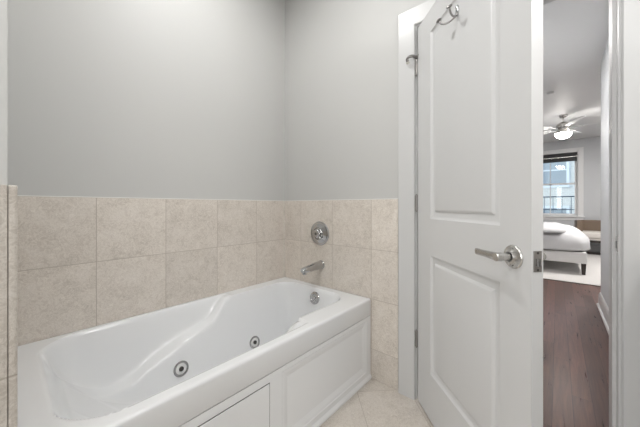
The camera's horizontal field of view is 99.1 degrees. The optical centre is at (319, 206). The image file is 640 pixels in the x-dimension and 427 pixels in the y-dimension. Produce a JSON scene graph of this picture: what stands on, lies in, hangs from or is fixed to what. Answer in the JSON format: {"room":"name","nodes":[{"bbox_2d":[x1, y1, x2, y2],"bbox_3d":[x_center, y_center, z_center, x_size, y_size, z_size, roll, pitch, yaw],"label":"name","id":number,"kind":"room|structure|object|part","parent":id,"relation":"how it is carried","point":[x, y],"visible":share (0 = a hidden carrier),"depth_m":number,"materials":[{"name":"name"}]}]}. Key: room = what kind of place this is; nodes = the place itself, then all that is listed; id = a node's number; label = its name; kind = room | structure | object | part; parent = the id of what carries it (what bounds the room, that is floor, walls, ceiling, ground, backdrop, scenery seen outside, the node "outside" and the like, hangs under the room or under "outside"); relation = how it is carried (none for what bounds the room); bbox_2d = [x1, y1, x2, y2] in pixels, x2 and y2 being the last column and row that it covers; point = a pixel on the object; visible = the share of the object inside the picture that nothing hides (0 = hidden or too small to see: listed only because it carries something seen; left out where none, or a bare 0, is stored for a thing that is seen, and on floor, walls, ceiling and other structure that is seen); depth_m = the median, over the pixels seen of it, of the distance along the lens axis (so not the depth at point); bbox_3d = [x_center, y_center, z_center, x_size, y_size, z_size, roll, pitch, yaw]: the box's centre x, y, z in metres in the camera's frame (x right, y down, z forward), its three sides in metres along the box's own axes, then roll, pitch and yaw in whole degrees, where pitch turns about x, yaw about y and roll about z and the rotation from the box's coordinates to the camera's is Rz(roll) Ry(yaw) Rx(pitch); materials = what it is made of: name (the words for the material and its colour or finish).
{"room":"bathroom","nodes":[
{"label":"bathroom","id":0,"kind":"room"},
{"bbox_2d":[0,0,17,426],"bbox_3d":[-0.944,-0.330,0.742,1.065,2.860,0.144,0,0,41],"label":"wall partition","id":1,"kind":"structure","parent":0,"point":[8,193],"depth_m":0.44,"materials":[{"name":"grey paint"}]},
{"bbox_2d":[7,0,284,345],"bbox_3d":[-1.448,-0.330,1.073,0.150,2.860,3.850,0,0,41],"label":"wall","id":2,"kind":"structure","parent":0,"point":[146,138],"depth_m":1.50,"materials":[{"name":"grey paint"}]},
{"bbox_2d":[285,0,428,389],"bbox_3d":[0.865,-0.330,1.446,3.150,2.860,0.250,0,0,41],"label":"wall","id":3,"kind":"structure","parent":0,"point":[341,56],"depth_m":1.88,"materials":[{"name":"grey paint"}]},
{"bbox_2d":[300,260,324,274],"bbox_3d":[-0.057,0.438,1.951,0.066,0.073,0.202,0,0,41],"label":"spout","id":4,"kind":"object","parent":3,"relation":"attached to","point":[319,264],"visible":1,"depth_m":1.93,"materials":[{"name":"silver metal"}]},
{"bbox_2d":[311,221,328,244],"bbox_3d":[-0.017,0.202,2.015,0.178,0.178,0.051,0,0,41],"label":"shower valve","id":5,"kind":"object","parent":3,"relation":"attached to","point":[319,230],"visible":1,"depth_m":2.00,"materials":[{"name":"silver metal"}]},
{"bbox_3d":[-0.023,0.202,2.004,0.068,0.070,0.023,0,0,41],"label":"knob","id":6,"kind":"part","parent":5,"relation":"part of","materials":[{"name":"silver metal"}]},
{"bbox_2d":[406,0,545,426],"bbox_3d":[0.590,0.044,1.165,0.160,2.088,0.804,0,0,-4],"label":"door","id":7,"kind":"structure","parent":3,"relation":"in","point":[479,199],"depth_m":0.99,"materials":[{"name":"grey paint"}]},
{"bbox_2d":[436,4,458,24],"bbox_3d":[0.540,-0.809,1.139,0.071,0.067,0.108,0,0,-4],"label":"robe hook","id":8,"kind":"object","parent":7,"relation":"attached to","point":[450,5],"visible":1,"depth_m":1.14,"materials":[{"name":"silver metal"}]},
{"bbox_3d":[0.572,-0.818,1.141,0.007,0.049,0.019,0,0,-4],"label":"plate","id":9,"kind":"part","parent":8,"relation":"part of","materials":[{"name":"silver metal"}]},
{"bbox_3d":[0.542,0.155,0.889,0.017,0.024,0.116,0,0,-4],"label":"handle lever","id":10,"kind":"part","parent":7,"relation":"part of","materials":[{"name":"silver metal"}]},
{"bbox_3d":[0.588,0.155,0.838,0.016,0.073,0.073,0,0,-4],"label":"handle","id":11,"kind":"part","parent":7,"relation":"part of","materials":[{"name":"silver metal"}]},
{"bbox_3d":[0.617,0.157,0.774,0.025,0.060,0.003,0,0,-4],"label":"latch plate","id":12,"kind":"part","parent":7,"relation":"part of","materials":[{"name":"silver metal"}]},
{"bbox_2d":[398,0,639,426],"bbox_3d":[0.928,-0.014,1.391,0.992,2.228,0.284,0,0,41],"label":"door frame","id":13,"kind":"structure","parent":3,"relation":"attached to","point":[624,15],"depth_m":1.08,"materials":[{"name":"grey wood"}]},
{"bbox_2d":[320,252,608,426],"bbox_3d":[2.186,1.150,2.848,7.400,0.100,11.300,0,0,41],"label":"floor","id":14,"kind":"structure","parent":0,"point":[575,334],"depth_m":1.71,"materials":[{"name":"brown wood"}]},
{"bbox_2d":[18,277,371,426],"bbox_3d":[-0.479,0.845,1.442,0.824,0.510,1.518,0,0,41],"label":"bathtub","id":15,"kind":"object","parent":14,"relation":"on","point":[285,351],"visible":0.99,"depth_m":1.33,"materials":[{"name":"white plastic"}]},
{"bbox_3d":[-0.401,0.892,0.914,0.004,0.309,0.581,0,0,41],"label":"access panel","id":16,"kind":"part","parent":15,"relation":"part of","materials":[{"name":"white"}]},
{"bbox_3d":[-0.172,1.085,1.174,0.010,0.030,1.518,0,0,41],"label":"toe trim","id":17,"kind":"part","parent":15,"relation":"part of","materials":[{"name":"white"}]},
{"bbox_2d":[543,254,600,286],"bbox_3d":[4.133,1.093,5.694,4.612,0.014,3.362,0,0,41],"label":"rug","id":18,"kind":"object","parent":14,"relation":"on","point":[552,270],"visible":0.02,"depth_m":4.54,"materials":[{"name":"white fabric"}]},
{"bbox_2d":[543,249,586,274],"bbox_3d":[3.919,0.518,5.569,2.100,1.136,1.660,0,0,41],"label":"bed","id":19,"kind":"object","parent":18,"relation":"on","point":[580,257],"visible":0.21,"depth_m":4.42,"materials":[{"name":"white fabric"}]},
{"bbox_3d":[3.949,0.823,5.543,2.020,0.175,1.620,0,0,41],"label":"frame","id":20,"kind":"part","parent":19,"relation":"part of","materials":[{"name":"white fabric"}]},
{"bbox_2d":[543,222,590,250],"bbox_3d":[3.994,0.515,5.502,2.057,0.414,1.818,0,0,41],"label":"duvet","id":21,"kind":"object","parent":19,"relation":"on","point":[556,236],"visible":0.31,"depth_m":4.49,"materials":[{"name":"white fabric"}]},
{"bbox_3d":[4.173,0.995,4.320,0.060,0.180,0.060,0,0,41],"label":"leg","id":22,"kind":"part","parent":19,"relation":"part of","materials":[{"name":"black wood"}]},
{"bbox_2d":[574,220,600,242],"bbox_3d":[6.279,0.712,6.087,0.879,0.774,0.720,0,0,41],"label":"armchair","id":23,"kind":"object","parent":18,"relation":"on","point":[591,229],"visible":0.19,"depth_m":6.20,"materials":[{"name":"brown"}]},
{"bbox_2d":[579,220,600,230],"bbox_3d":[6.319,0.483,6.133,0.750,0.295,0.467,0,0,41],"label":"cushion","id":24,"kind":"object","parent":23,"relation":"on","point":[584,225],"depth_m":6.34,"materials":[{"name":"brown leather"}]},
{"bbox_2d":[582,230,600,238],"bbox_3d":[6.246,0.635,6.049,0.750,0.130,0.620,0,0,41],"label":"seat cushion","id":25,"kind":"object","parent":23,"relation":"on","point":[591,234],"depth_m":5.95,"materials":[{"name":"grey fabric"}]},
{"bbox_2d":[543,136,600,245],"bbox_3d":[5.962,-0.330,7.184,7.400,2.860,0.200,0,0,41],"label":"wall","id":26,"kind":"structure","parent":0,"point":[592,145],"depth_m":6.58,"materials":[{"name":"grey paint"}]},
{"bbox_2d":[543,196,574,213],"bbox_3d":[6.426,0.126,7.794,1.700,0.848,1.331,0,0,41],"label":"railing","id":27,"kind":"object","parent":26,"relation":"attached to","point":[544,197],"visible":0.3,"depth_m":8.07,"materials":[{"name":"grey metal"}]},
{"bbox_2d":[543,152,576,162],"bbox_3d":[5.968,-1.231,7.070,1.016,0.213,0.048,0,0,41],"label":"roller blind","id":28,"kind":"object","parent":26,"relation":"attached to","point":[563,157],"visible":0.6,"depth_m":6.94,"materials":[{"name":"black fabric"}]},
{"bbox_2d":[543,147,584,219],"bbox_3d":[6.004,-0.545,7.111,1.280,1.790,0.255,0,0,41],"label":"window","id":29,"kind":"structure","parent":26,"relation":"attached to","point":[579,164],"depth_m":6.73,"materials":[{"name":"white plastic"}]},
{"bbox_3d":[6.001,-0.172,7.107,1.016,0.805,0.035,0,0,41],"label":"sash","id":30,"kind":"part","parent":29,"relation":"part of","materials":[{"name":"clear glass"}]},
{"bbox_3d":[6.024,-0.942,7.135,1.016,0.795,0.035,0,0,41],"label":"sash","id":31,"kind":"part","parent":29,"relation":"part of","materials":[{"name":"clear glass"}]},
{"bbox_2d":[543,108,600,142],"bbox_3d":[4.928,-1.720,5.997,7.400,0.120,2.950,0,0,41],"label":"ceiling","id":32,"kind":"structure","parent":0,"point":[594,115],"depth_m":5.54,"materials":[{"name":"paint"}]},
{"bbox_2d":[543,114,600,138],"bbox_3d":[4.455,-1.442,4.917,1.234,0.435,1.293,0,0,41],"label":"ceiling fan","id":33,"kind":"object","parent":32,"relation":"hanging from","point":[563,131],"visible":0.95,"depth_m":4.90,"materials":[{"name":"white metal"}]},
{"bbox_3d":[4.415,-1.277,4.951,0.236,0.105,0.236,0,0,41],"label":"light globe","id":34,"kind":"part","parent":33,"relation":"part of","materials":[{"name":"white glass"}]},
{"bbox_3d":[4.245,-1.420,4.551,0.142,0.038,0.470,0,0,23],"label":"blade","id":35,"kind":"part","parent":33,"relation":"part of","materials":[{"name":"white plastic"}]},
{"bbox_2d":[543,0,608,117],"bbox_3d":[2.481,-1.680,3.187,7.400,0.200,4.500,0,0,41],"label":"ceiling","id":36,"kind":"structure","parent":0,"point":[575,32],"depth_m":2.80,"materials":[{"name":"paint"}]},
{"bbox_2d":[601,37,608,307],"bbox_3d":[3.442,-0.240,1.032,3.120,2.680,2.510,0,0,41],"label":"wall","id":37,"kind":"structure","parent":0,"point":[605,59],"depth_m":2.70,"materials":[{"name":"grey paint"}]},
{"bbox_2d":[597,292,608,334],"bbox_3d":[3.445,1.024,1.066,3.140,0.152,2.515,0,0,41],"label":"baseboard","id":38,"kind":"structure","parent":37,"relation":"attached to","point":[602,306],"depth_m":2.66,"materials":[{"name":"grey wood"}]},
{"label":"outside","id":39,"kind":"structure","parent":0,"visible":0},
{"bbox_3d":[13.792,4.350,15.416,32.000,0.100,21.700,0,0,41],"label":"ground","id":40,"kind":"structure","parent":39,"visible":0},
{"bbox_2d":[543,161,574,213],"bbox_3d":[12.354,0.400,13.764,20.000,7.800,4.080,0,0,41],"label":"building","id":41,"kind":"structure","parent":40,"relation":"on","point":[561,172],"depth_m":12.40,"materials":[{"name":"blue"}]}
]}

